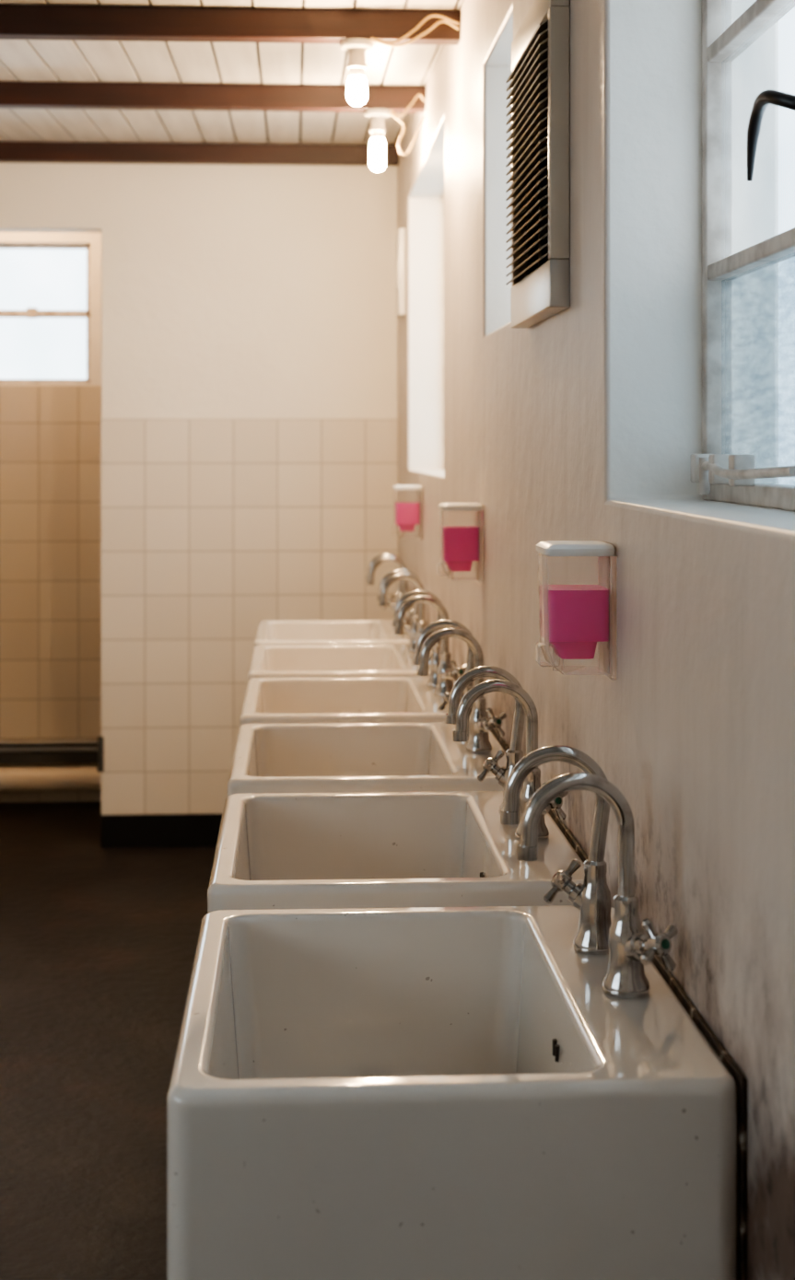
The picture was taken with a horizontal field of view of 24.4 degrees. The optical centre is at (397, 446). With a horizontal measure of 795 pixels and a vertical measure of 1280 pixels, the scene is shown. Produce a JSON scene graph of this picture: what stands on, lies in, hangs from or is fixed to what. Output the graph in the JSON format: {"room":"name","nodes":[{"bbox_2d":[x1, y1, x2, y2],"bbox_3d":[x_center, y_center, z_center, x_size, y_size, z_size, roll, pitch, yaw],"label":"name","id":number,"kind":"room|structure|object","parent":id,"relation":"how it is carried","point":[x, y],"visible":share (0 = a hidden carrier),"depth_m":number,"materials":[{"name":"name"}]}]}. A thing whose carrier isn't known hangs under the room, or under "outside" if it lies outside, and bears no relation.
{"room":"public restroom","nodes":[
{"label":"public restroom","id":0,"kind":"room"},
{"bbox_2d":[0,739,97,764],"bbox_3d":[-1.666,1.156,6.951,1.630,0.088,0.056,0,0,-3],"label":"wall rail","id":1,"kind":"object","parent":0,"point":[40,751],"depth_m":6.95,"materials":[{"name":"black metal"}]},
{"bbox_2d":[0,232,101,802],"bbox_3d":[-1.273,-0.025,7.086,2.450,2.750,0.168,0,0,-3],"label":"wall","id":2,"kind":"structure","parent":0,"point":[51,436],"depth_m":7.00,"materials":[{"name":"beige tile"}]},
{"bbox_2d":[0,243,90,383],"bbox_3d":[-1.594,-0.508,7.042,0.843,0.537,0.060,0,0,-3],"label":"window","id":3,"kind":"structure","parent":2,"relation":"in","point":[30,312],"depth_m":7.05,"materials":[{"name":"metal"}]},
{"bbox_2d":[0,801,215,1279],"bbox_3d":[-1.017,1.410,2.958,2.800,0.120,8.720,0,0,-3],"label":"floor","id":4,"kind":"structure","parent":0,"point":[98,945],"depth_m":4.25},
{"bbox_2d":[0,767,101,791],"bbox_3d":[-1.663,1.279,6.908,1.630,0.142,0.088,0,0,-3],"label":"pipe","id":5,"kind":"object","parent":4,"relation":"on","point":[62,778],"visible":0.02,"depth_m":6.89,"materials":[{"name":"beige plastic"}]},
{"bbox_2d":[0,140,397,418],"bbox_3d":[-1.226,-0.020,6.251,2.450,2.760,0.120,0,0,-3],"label":"wall","id":6,"kind":"structure","parent":0,"point":[228,291],"depth_m":6.23,"materials":[{"name":"beige paint"}]},
{"bbox_2d":[97,736,104,771],"bbox_3d":[-0.998,1.035,6.193,0.022,0.120,0.019,0,0,-3],"label":"door hinge","id":7,"kind":"object","parent":6,"relation":"attached to","point":[100,739],"visible":1,"depth_m":6.19,"materials":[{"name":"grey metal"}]},
{"bbox_2d":[101,814,221,848],"bbox_3d":[-0.498,1.295,6.226,1.000,0.110,0.012,0,0,-3],"label":"baseboard","id":8,"kind":"structure","parent":6,"relation":"attached to","point":[160,830],"depth_m":6.20,"materials":[{"name":"black"}]},
{"bbox_2d":[101,418,397,814],"bbox_3d":[-0.498,0.573,6.227,1.000,1.334,0.009,0,0,-3],"label":"wall tiles","id":9,"kind":"structure","parent":6,"relation":"attached to","point":[213,529],"depth_m":6.21,"materials":[{"name":"beige tile"}]},
{"bbox_2d":[0,0,463,145],"bbox_3d":[-1.015,-0.886,2.472,2.450,0.342,7.450,0,0,-3],"label":"ceiling","id":10,"kind":"structure","parent":0,"point":[20,60],"depth_m":4.72,"materials":[{"name":"white wood"}]},
{"bbox_2d":[0,141,398,165],"bbox_3d":[-1.220,-0.983,6.154,2.450,0.063,0.055,0,0,-3],"label":"ceiling beam","id":11,"kind":"structure","parent":10,"relation":"attached to","point":[10,152],"depth_m":6.16,"materials":[{"name":"brown wood"}]},
{"bbox_2d":[0,81,425,112],"bbox_3d":[-1.149,-0.931,4.871,2.450,0.063,0.055,0,0,-3],"label":"ceiling beam","id":12,"kind":"structure","parent":10,"relation":"attached to","point":[13,95],"depth_m":4.88,"materials":[{"name":"brown wood"}]},
{"bbox_2d":[363,108,390,171],"bbox_3d":[-0.054,-0.818,4.935,0.072,0.162,0.072,0,0,-3],"label":"bulb","id":13,"kind":"object","parent":12,"relation":"attached to","point":[377,150],"depth_m":4.92,"materials":[{"name":"white glass"}]},
{"bbox_2d":[0,4,460,45],"bbox_3d":[-1.091,-0.889,3.843,2.450,0.063,0.055,0,0,-3],"label":"ceiling beam","id":14,"kind":"structure","parent":10,"relation":"attached to","point":[49,22],"depth_m":3.86,"materials":[{"name":"brown wood"}]},
{"bbox_2d":[339,37,373,105],"bbox_3d":[-0.086,-0.790,3.901,0.072,0.135,0.072,0,0,-3],"label":"bulb","id":15,"kind":"object","parent":14,"relation":"attached to","point":[356,48],"depth_m":3.88,"materials":[{"name":"white glass"}]},
{"bbox_2d":[370,14,459,46],"bbox_3d":[0.037,-0.872,3.865,0.187,0.068,0.018,0,0,-2],"label":"electrical cable","id":16,"kind":"object","parent":10,"relation":"attached to","point":[448,21],"visible":1,"depth_m":3.86,"materials":[{"name":"white plastic"}]},
{"bbox_2d":[397,0,794,1279],"bbox_3d":[0.277,-0.025,3.105,0.200,2.750,8.570,0,0,-3],"label":"wall","id":17,"kind":"structure","parent":0,"point":[583,422],"depth_m":2.08,"materials":[{"name":"paint"}]},
{"bbox_2d":[254,619,411,646],"bbox_3d":[-0.152,0.717,4.934,0.451,0.456,0.560,0,0,-3],"label":"sink","id":18,"kind":"object","parent":17,"relation":"attached to","point":[316,632],"visible":0.23,"depth_m":5.17,"materials":[{"name":"ceramic"}]},
{"bbox_2d":[366,553,402,611],"bbox_3d":[-0.026,0.390,5.050,0.112,0.198,0.056,0,0,9],"label":"tap","id":19,"kind":"object","parent":18,"relation":"on","point":[389,602],"visible":0.42,"depth_m":5.03,"materials":[{"name":"silver metal"}]},
{"bbox_2d":[367,556,413,631],"bbox_3d":[-0.005,0.390,4.895,0.141,0.198,0.066,0,0,18],"label":"tap","id":20,"kind":"object","parent":18,"relation":"on","point":[404,583],"visible":0.57,"depth_m":4.89,"materials":[{"name":"silver metal"}]},
{"bbox_2d":[247,644,431,680],"bbox_3d":[-0.116,0.717,4.290,0.450,0.456,0.560,0,0,-3],"label":"sink","id":21,"kind":"object","parent":17,"relation":"attached to","point":[267,660],"visible":0.13,"depth_m":4.53,"materials":[{"name":"ceramic"}]},
{"bbox_2d":[377,569,418,652],"bbox_3d":[0.008,0.390,4.402,0.113,0.198,0.062,0,0,-3],"label":"tap","id":22,"kind":"object","parent":21,"relation":"on","point":[411,630],"visible":0.44,"depth_m":4.38,"materials":[{"name":"silver metal"}]},
{"bbox_2d":[379,572,432,657],"bbox_3d":[0.032,0.390,4.249,0.139,0.198,0.068,0,0,15],"label":"tap","id":23,"kind":"object","parent":21,"relation":"on","point":[421,623],"visible":0.6,"depth_m":4.24,"materials":[{"name":"silver metal"}]},
{"bbox_2d":[239,676,458,726],"bbox_3d":[-0.079,0.717,3.646,0.449,0.456,0.560,0,0,-3],"label":"sink","id":24,"kind":"object","parent":17,"relation":"attached to","point":[332,699],"visible":0.19,"depth_m":3.88,"materials":[{"name":"ceramic"}]},
{"bbox_2d":[392,589,441,687],"bbox_3d":[0.048,0.390,3.763,0.112,0.198,0.054,0,0,11],"label":"tap","id":25,"kind":"object","parent":24,"relation":"on","point":[434,659],"visible":0.43,"depth_m":3.74,"materials":[{"name":"silver metal"}]},
{"bbox_2d":[394,594,465,698],"bbox_3d":[0.069,0.390,3.607,0.141,0.198,0.066,0,0,19],"label":"tap","id":26,"kind":"object","parent":24,"relation":"on","point":[447,674],"visible":0.94,"depth_m":3.60,"materials":[{"name":"silver metal"}]},
{"bbox_2d":[227,721,509,796],"bbox_3d":[-0.042,0.717,2.997,0.448,0.456,0.560,0,0,-3],"label":"sink","id":27,"kind":"object","parent":17,"relation":"attached to","point":[316,757],"visible":0.23,"depth_m":3.23,"materials":[{"name":"ceramic"}]},
{"bbox_2d":[412,619,474,739],"bbox_3d":[0.085,0.390,3.114,0.112,0.198,0.055,0,0,11],"label":"tap","id":28,"kind":"object","parent":27,"relation":"on","point":[439,624],"visible":0.46,"depth_m":3.10,"materials":[{"name":"silver metal"}]},
{"bbox_2d":[417,628,506,753],"bbox_3d":[0.106,0.390,2.958,0.141,0.198,0.066,0,0,18],"label":"tap","id":29,"kind":"object","parent":27,"relation":"on","point":[480,724],"visible":0.96,"depth_m":2.95,"materials":[{"name":"silver metal"}]},
{"bbox_2d":[207,791,588,913],"bbox_3d":[-0.005,0.717,2.343,0.447,0.456,0.560,0,0,-3],"label":"sink","id":30,"kind":"object","parent":17,"relation":"attached to","point":[273,851],"visible":0.24,"depth_m":2.56,"materials":[{"name":"ceramic"}]},
{"bbox_2d":[445,665,524,815],"bbox_3d":[0.122,0.390,2.458,0.112,0.198,0.058,0,0,6],"label":"tap","id":31,"kind":"object","parent":30,"relation":"on","point":[514,753],"visible":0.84,"depth_m":2.44,"materials":[{"name":"silver metal"}]},
{"bbox_2d":[452,679,568,840],"bbox_3d":[0.143,0.390,2.304,0.140,0.198,0.066,0,0,18],"label":"tap","id":32,"kind":"object","parent":30,"relation":"on","point":[531,783],"visible":0.78,"depth_m":2.30,"materials":[{"name":"silver metal"}]},
{"bbox_2d":[395,228,405,318],"bbox_3d":[0.008,-0.552,5.885,0.026,0.275,0.150,0,0,-3],"label":"electrical box","id":33,"kind":"object","parent":17,"relation":"attached to","point":[400,261],"visible":1,"depth_m":5.81,"materials":[{"name":"white plastic"}]},
{"bbox_2d":[391,485,422,539],"bbox_3d":[0.026,0.180,5.072,0.081,0.148,0.091,0,0,-3],"label":"soap dispenser","id":34,"kind":"object","parent":17,"relation":"attached to","point":[406,514],"visible":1,"depth_m":5.03,"materials":[{"name":"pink plastic"}]},
{"bbox_2d":[389,93,425,155],"bbox_3d":[0.027,-0.855,4.896,0.095,0.165,0.012,0,0,-3],"label":"electrical cable","id":35,"kind":"object","parent":17,"relation":"attached to","point":[392,113],"visible":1,"depth_m":4.89,"materials":[{"name":"white plastic"}]},
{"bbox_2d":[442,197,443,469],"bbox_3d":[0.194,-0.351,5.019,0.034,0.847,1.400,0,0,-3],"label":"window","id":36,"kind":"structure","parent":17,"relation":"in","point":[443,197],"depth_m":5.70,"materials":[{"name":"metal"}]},
{"bbox_2d":[166,905,745,1279],"bbox_3d":[0.031,0.717,1.688,0.447,0.456,0.560,0,0,-3],"label":"sink","id":37,"kind":"object","parent":17,"relation":"attached to","point":[410,1093],"visible":0.93,"depth_m":1.42,"materials":[{"name":"ceramic"}]},
{"bbox_2d":[500,745,611,954],"bbox_3d":[0.159,0.390,1.805,0.112,0.198,0.054,0,0,11],"label":"tap","id":38,"kind":"object","parent":37,"relation":"on","point":[591,899],"visible":0.97,"depth_m":1.79,"materials":[{"name":"silver metal"}]},
{"bbox_2d":[516,772,677,999],"bbox_3d":[0.180,0.390,1.647,0.139,0.198,0.068,0,0,15],"label":"tap","id":39,"kind":"object","parent":37,"relation":"on","point":[630,948],"visible":1,"depth_m":1.64,"materials":[{"name":"silver metal"}]},
{"bbox_2d":[437,502,483,583],"bbox_3d":[0.116,0.180,3.454,0.081,0.148,0.091,0,0,-3],"label":"soap dispenser","id":40,"kind":"object","parent":17,"relation":"attached to","point":[459,545],"visible":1,"depth_m":3.42,"materials":[{"name":"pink plastic"}]},
{"bbox_2d":[505,0,569,328],"bbox_3d":[0.189,-0.391,2.550,0.036,0.428,0.420,0,0,-3],"label":"air vent","id":41,"kind":"object","parent":17,"relation":"in","point":[539,86],"visible":1,"depth_m":2.44,"materials":[{"name":"silver metal"}]},
{"bbox_2d":[535,540,616,680],"bbox_3d":[0.195,0.180,2.042,0.081,0.148,0.091,0,0,-3],"label":"soap dispenser","id":42,"kind":"object","parent":17,"relation":"attached to","point":[573,618],"visible":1,"depth_m":2.01,"materials":[{"name":"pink plastic"}]},
{"bbox_2d":[690,0,794,511],"bbox_3d":[0.378,-0.280,1.445,0.066,0.680,1.284,0,0,-3],"label":"window","id":43,"kind":"structure","parent":17,"relation":"in","point":[721,475],"depth_m":1.98,"materials":[{"name":"metal"}]}
]}

